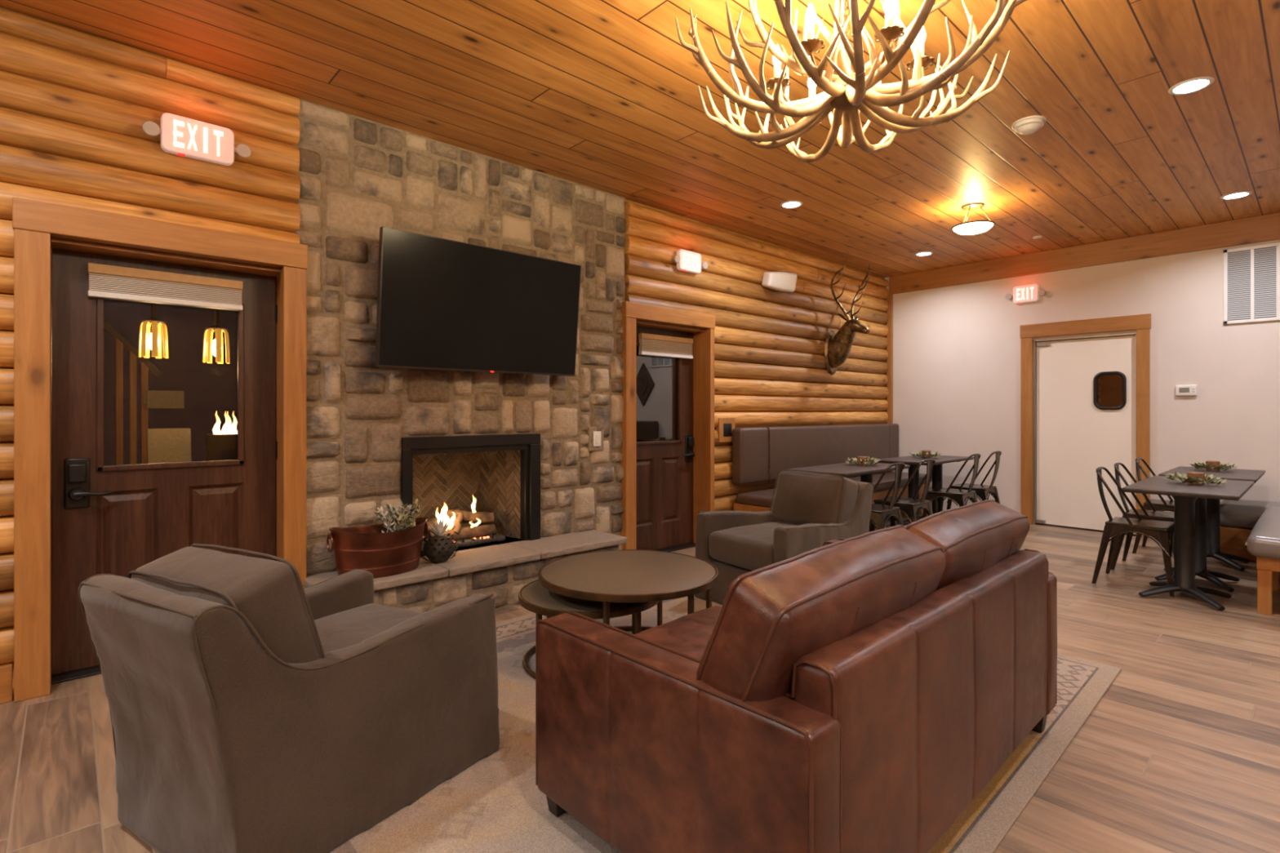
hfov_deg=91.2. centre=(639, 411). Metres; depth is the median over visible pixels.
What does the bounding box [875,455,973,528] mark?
dining table
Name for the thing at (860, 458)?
candle
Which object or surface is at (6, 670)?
baseboard
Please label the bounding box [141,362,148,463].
porch post
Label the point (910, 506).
metal chair
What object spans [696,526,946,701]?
cushion
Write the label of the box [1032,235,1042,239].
sprinkler cover
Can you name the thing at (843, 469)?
dining table
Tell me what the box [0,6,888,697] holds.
wall
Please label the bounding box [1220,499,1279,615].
bench
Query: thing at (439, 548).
decorative vase
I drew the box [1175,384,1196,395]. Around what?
thermostat
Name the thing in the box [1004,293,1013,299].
lamp
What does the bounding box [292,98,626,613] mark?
fireplace
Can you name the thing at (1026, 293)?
exit sign
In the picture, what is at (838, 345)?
head
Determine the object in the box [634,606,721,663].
seat cushion
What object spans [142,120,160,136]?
lamp
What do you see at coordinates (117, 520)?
door
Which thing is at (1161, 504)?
metal chair
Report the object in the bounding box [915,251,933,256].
recessed light
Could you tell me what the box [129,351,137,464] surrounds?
porch post
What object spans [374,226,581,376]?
television
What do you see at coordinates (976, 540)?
cushion
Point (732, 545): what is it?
seat cushion
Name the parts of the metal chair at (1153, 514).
leg, leg, seat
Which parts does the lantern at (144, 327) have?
amber pane, amber pane, amber pane, amber pane, amber pane, amber pane, amber pane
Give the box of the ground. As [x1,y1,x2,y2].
[51,502,52,671]
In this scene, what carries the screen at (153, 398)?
attached to the porch post at (144, 370)
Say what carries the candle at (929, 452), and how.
on the wreath at (925, 454)
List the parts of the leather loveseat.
leg, arm, frame, arm, leg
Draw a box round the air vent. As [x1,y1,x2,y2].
[1222,242,1279,324]
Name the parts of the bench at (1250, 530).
leg, seat frame, leg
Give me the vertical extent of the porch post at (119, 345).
1.960 m
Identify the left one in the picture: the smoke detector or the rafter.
the rafter
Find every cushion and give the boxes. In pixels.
[130,546,322,663]
[314,604,422,653]
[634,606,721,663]
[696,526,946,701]
[708,521,795,570]
[771,470,857,524]
[903,501,1029,591]
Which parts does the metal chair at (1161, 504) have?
leg, leg, seat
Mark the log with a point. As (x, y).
(473, 528)
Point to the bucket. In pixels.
(364, 548)
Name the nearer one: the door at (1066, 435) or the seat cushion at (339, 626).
the seat cushion at (339, 626)
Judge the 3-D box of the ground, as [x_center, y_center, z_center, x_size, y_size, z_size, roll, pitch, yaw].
[-3.976,1.330,7.313,10.000,0.100,7.840,0,0,-42]
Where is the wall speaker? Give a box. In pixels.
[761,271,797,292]
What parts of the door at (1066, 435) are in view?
casing, casing, casing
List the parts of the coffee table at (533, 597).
leg, leg, leg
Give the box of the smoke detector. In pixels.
[1011,115,1046,134]
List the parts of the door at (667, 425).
casing, raised panel, glass pane, rail, casing, raised panel, lever handle, lock plate, casing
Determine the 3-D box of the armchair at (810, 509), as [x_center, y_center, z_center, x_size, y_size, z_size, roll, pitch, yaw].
[1.000,0.834,4.184,1.002,0.846,0.818,0,0,-36]
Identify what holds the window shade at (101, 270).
attached to the door at (117, 520)
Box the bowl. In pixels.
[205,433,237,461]
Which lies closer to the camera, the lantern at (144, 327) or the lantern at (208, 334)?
the lantern at (144, 327)
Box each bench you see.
[732,423,932,523]
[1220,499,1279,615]
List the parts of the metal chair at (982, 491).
leg, seat, leg, leg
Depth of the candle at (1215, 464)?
5.42 m
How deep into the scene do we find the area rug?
2.06 m
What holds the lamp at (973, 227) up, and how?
hanging from the ceiling at (600, 95)
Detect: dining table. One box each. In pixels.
[787,462,910,532]
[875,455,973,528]
[1121,475,1254,610]
[1158,466,1265,570]
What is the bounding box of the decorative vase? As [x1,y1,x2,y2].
[420,519,459,562]
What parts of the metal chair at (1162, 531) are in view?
leg, leg, seat, leg, leg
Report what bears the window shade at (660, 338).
attached to the door at (667, 425)
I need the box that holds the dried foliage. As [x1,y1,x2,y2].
[374,498,420,533]
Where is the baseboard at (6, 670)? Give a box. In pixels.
[0,662,13,704]
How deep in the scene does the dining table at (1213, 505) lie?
5.17 m
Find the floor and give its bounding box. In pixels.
[0,509,1279,852]
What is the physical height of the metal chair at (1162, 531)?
0.842 m
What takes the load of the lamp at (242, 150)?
attached to the exit sign at (180, 135)
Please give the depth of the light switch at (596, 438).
4.90 m
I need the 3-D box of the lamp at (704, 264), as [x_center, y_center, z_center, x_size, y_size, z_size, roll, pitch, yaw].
[0.576,-1.322,5.684,0.068,0.066,0.064,0,0,-42]
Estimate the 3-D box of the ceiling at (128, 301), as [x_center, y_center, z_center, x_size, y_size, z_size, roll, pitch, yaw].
[-3.499,-1.240,5.310,4.000,0.400,4.240,0,0,-42]
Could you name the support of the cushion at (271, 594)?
on the armchair at (253, 709)
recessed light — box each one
[780,200,802,208]
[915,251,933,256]
[1168,76,1214,94]
[1220,191,1252,199]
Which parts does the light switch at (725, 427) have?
plate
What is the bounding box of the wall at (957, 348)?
[884,239,1279,537]
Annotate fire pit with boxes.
[205,411,237,461]
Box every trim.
[887,293,893,472]
[888,212,1279,294]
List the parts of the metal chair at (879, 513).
leg, seat, leg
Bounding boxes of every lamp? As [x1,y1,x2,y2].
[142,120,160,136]
[234,143,251,157]
[671,254,679,262]
[701,262,707,269]
[951,202,995,235]
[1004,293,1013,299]
[1038,288,1045,295]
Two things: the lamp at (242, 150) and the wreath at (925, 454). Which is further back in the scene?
the wreath at (925, 454)
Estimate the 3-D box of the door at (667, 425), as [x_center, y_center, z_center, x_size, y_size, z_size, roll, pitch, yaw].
[0.179,0.182,5.570,1.101,2.155,0.340,0,0,-42]
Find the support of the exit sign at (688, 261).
attached to the wall at (75, 104)
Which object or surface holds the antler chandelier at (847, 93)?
hanging from the ceiling at (600, 95)
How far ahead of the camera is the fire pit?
5.47 m
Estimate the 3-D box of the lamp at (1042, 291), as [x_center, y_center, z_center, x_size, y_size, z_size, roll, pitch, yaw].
[4.421,-1.306,6.883,0.064,0.066,0.068,0,0,-42]
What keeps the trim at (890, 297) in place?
attached to the wall at (957, 348)
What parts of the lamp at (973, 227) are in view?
rod, lamp shade, rod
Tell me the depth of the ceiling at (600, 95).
3.54 m
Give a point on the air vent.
(1251, 274)
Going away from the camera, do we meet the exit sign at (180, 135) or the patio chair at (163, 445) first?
the exit sign at (180, 135)
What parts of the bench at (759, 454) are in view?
seat frame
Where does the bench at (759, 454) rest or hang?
on the floor
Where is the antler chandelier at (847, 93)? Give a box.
[675,0,1026,163]
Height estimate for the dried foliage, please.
0.348 m
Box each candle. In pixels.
[857,456,867,465]
[921,450,931,457]
[1186,471,1204,484]
[1205,460,1220,471]
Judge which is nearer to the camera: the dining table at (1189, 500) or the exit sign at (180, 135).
the exit sign at (180, 135)
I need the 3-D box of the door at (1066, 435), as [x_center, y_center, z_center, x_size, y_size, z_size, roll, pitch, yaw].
[4.710,0.145,6.666,0.132,2.229,1.152,0,0,-42]
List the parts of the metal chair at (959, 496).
leg, leg, seat, leg, leg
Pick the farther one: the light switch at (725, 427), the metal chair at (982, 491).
the metal chair at (982, 491)
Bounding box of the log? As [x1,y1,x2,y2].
[421,495,505,553]
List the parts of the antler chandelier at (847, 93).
chain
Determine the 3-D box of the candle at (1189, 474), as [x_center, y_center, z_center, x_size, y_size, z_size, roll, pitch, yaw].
[3.936,0.473,4.439,0.094,0.083,0.094,0,0,23]
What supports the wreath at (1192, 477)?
on the dining table at (1189, 500)
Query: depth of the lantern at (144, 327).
4.74 m
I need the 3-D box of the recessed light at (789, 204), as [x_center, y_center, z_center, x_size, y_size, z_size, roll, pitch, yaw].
[1.286,-1.757,5.322,0.188,0.006,0.188,0,0,-42]
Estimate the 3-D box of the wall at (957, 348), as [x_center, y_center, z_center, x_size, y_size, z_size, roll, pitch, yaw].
[5.651,-0.250,5.675,0.120,3.020,7.550,0,0,-42]
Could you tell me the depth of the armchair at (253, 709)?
1.75 m
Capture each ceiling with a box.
[0,0,1279,277]
[51,252,237,312]
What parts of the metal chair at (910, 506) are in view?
leg, leg, seat, leg, leg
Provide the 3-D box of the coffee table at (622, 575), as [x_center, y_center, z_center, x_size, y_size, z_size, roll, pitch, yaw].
[-0.057,1.021,3.159,0.900,0.454,0.900,0,0,-42]
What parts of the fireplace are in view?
firebox frame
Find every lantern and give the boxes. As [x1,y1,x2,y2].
[137,302,168,358]
[202,308,230,364]
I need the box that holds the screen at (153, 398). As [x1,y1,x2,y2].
[142,390,184,408]
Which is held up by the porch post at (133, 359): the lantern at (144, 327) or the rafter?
the rafter
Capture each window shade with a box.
[88,262,243,289]
[638,333,693,343]
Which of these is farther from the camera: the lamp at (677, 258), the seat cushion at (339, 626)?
the lamp at (677, 258)
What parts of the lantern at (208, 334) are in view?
amber pane, amber pane, amber pane, amber pane, amber pane, amber pane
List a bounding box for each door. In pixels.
[12,196,307,702]
[620,301,715,551]
[1019,313,1151,538]
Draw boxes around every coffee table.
[518,579,659,679]
[538,549,718,631]
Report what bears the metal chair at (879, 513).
on the floor
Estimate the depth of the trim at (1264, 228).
6.48 m
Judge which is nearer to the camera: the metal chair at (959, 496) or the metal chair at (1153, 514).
the metal chair at (1153, 514)
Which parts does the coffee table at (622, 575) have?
leg, leg, leg, leg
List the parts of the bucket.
ring handle, ring handle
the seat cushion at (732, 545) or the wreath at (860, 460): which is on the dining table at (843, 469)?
the wreath at (860, 460)
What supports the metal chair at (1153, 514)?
on the floor
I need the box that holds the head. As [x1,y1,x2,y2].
[824,258,870,374]
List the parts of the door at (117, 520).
casing, lock plate, lever handle, raised panel, casing, rail, raised panel, casing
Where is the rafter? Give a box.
[103,318,162,378]
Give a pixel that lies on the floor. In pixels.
(1180, 753)
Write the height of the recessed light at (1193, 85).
0.006 m
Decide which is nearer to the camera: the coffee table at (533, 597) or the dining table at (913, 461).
the coffee table at (533, 597)
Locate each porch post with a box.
[115,338,123,465]
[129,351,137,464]
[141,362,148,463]
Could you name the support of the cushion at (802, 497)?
on the armchair at (810, 509)
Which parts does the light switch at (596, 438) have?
plate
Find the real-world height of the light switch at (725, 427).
0.234 m
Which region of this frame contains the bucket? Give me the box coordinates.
[326,517,429,578]
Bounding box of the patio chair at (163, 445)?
[146,428,191,463]
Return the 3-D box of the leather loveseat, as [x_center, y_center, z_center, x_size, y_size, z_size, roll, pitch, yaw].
[0.647,0.799,2.212,1.813,0.899,1.013,0,0,-43]
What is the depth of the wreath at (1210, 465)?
5.41 m
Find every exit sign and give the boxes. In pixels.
[142,112,251,165]
[671,248,707,274]
[1004,284,1045,303]
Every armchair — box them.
[78,543,499,852]
[694,469,874,604]
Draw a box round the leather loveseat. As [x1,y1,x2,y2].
[535,499,1057,852]
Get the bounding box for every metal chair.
[870,462,905,529]
[871,458,935,531]
[922,453,980,518]
[946,451,1001,510]
[1091,466,1174,596]
[1110,462,1173,569]
[1132,457,1173,553]
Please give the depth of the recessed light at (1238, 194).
5.09 m
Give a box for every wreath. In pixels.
[844,455,881,465]
[910,450,942,457]
[1164,471,1226,484]
[1188,460,1237,471]
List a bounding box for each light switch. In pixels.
[586,426,604,451]
[715,417,735,442]
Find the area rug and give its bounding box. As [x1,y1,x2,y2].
[151,595,1121,852]
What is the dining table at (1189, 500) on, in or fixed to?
on the floor

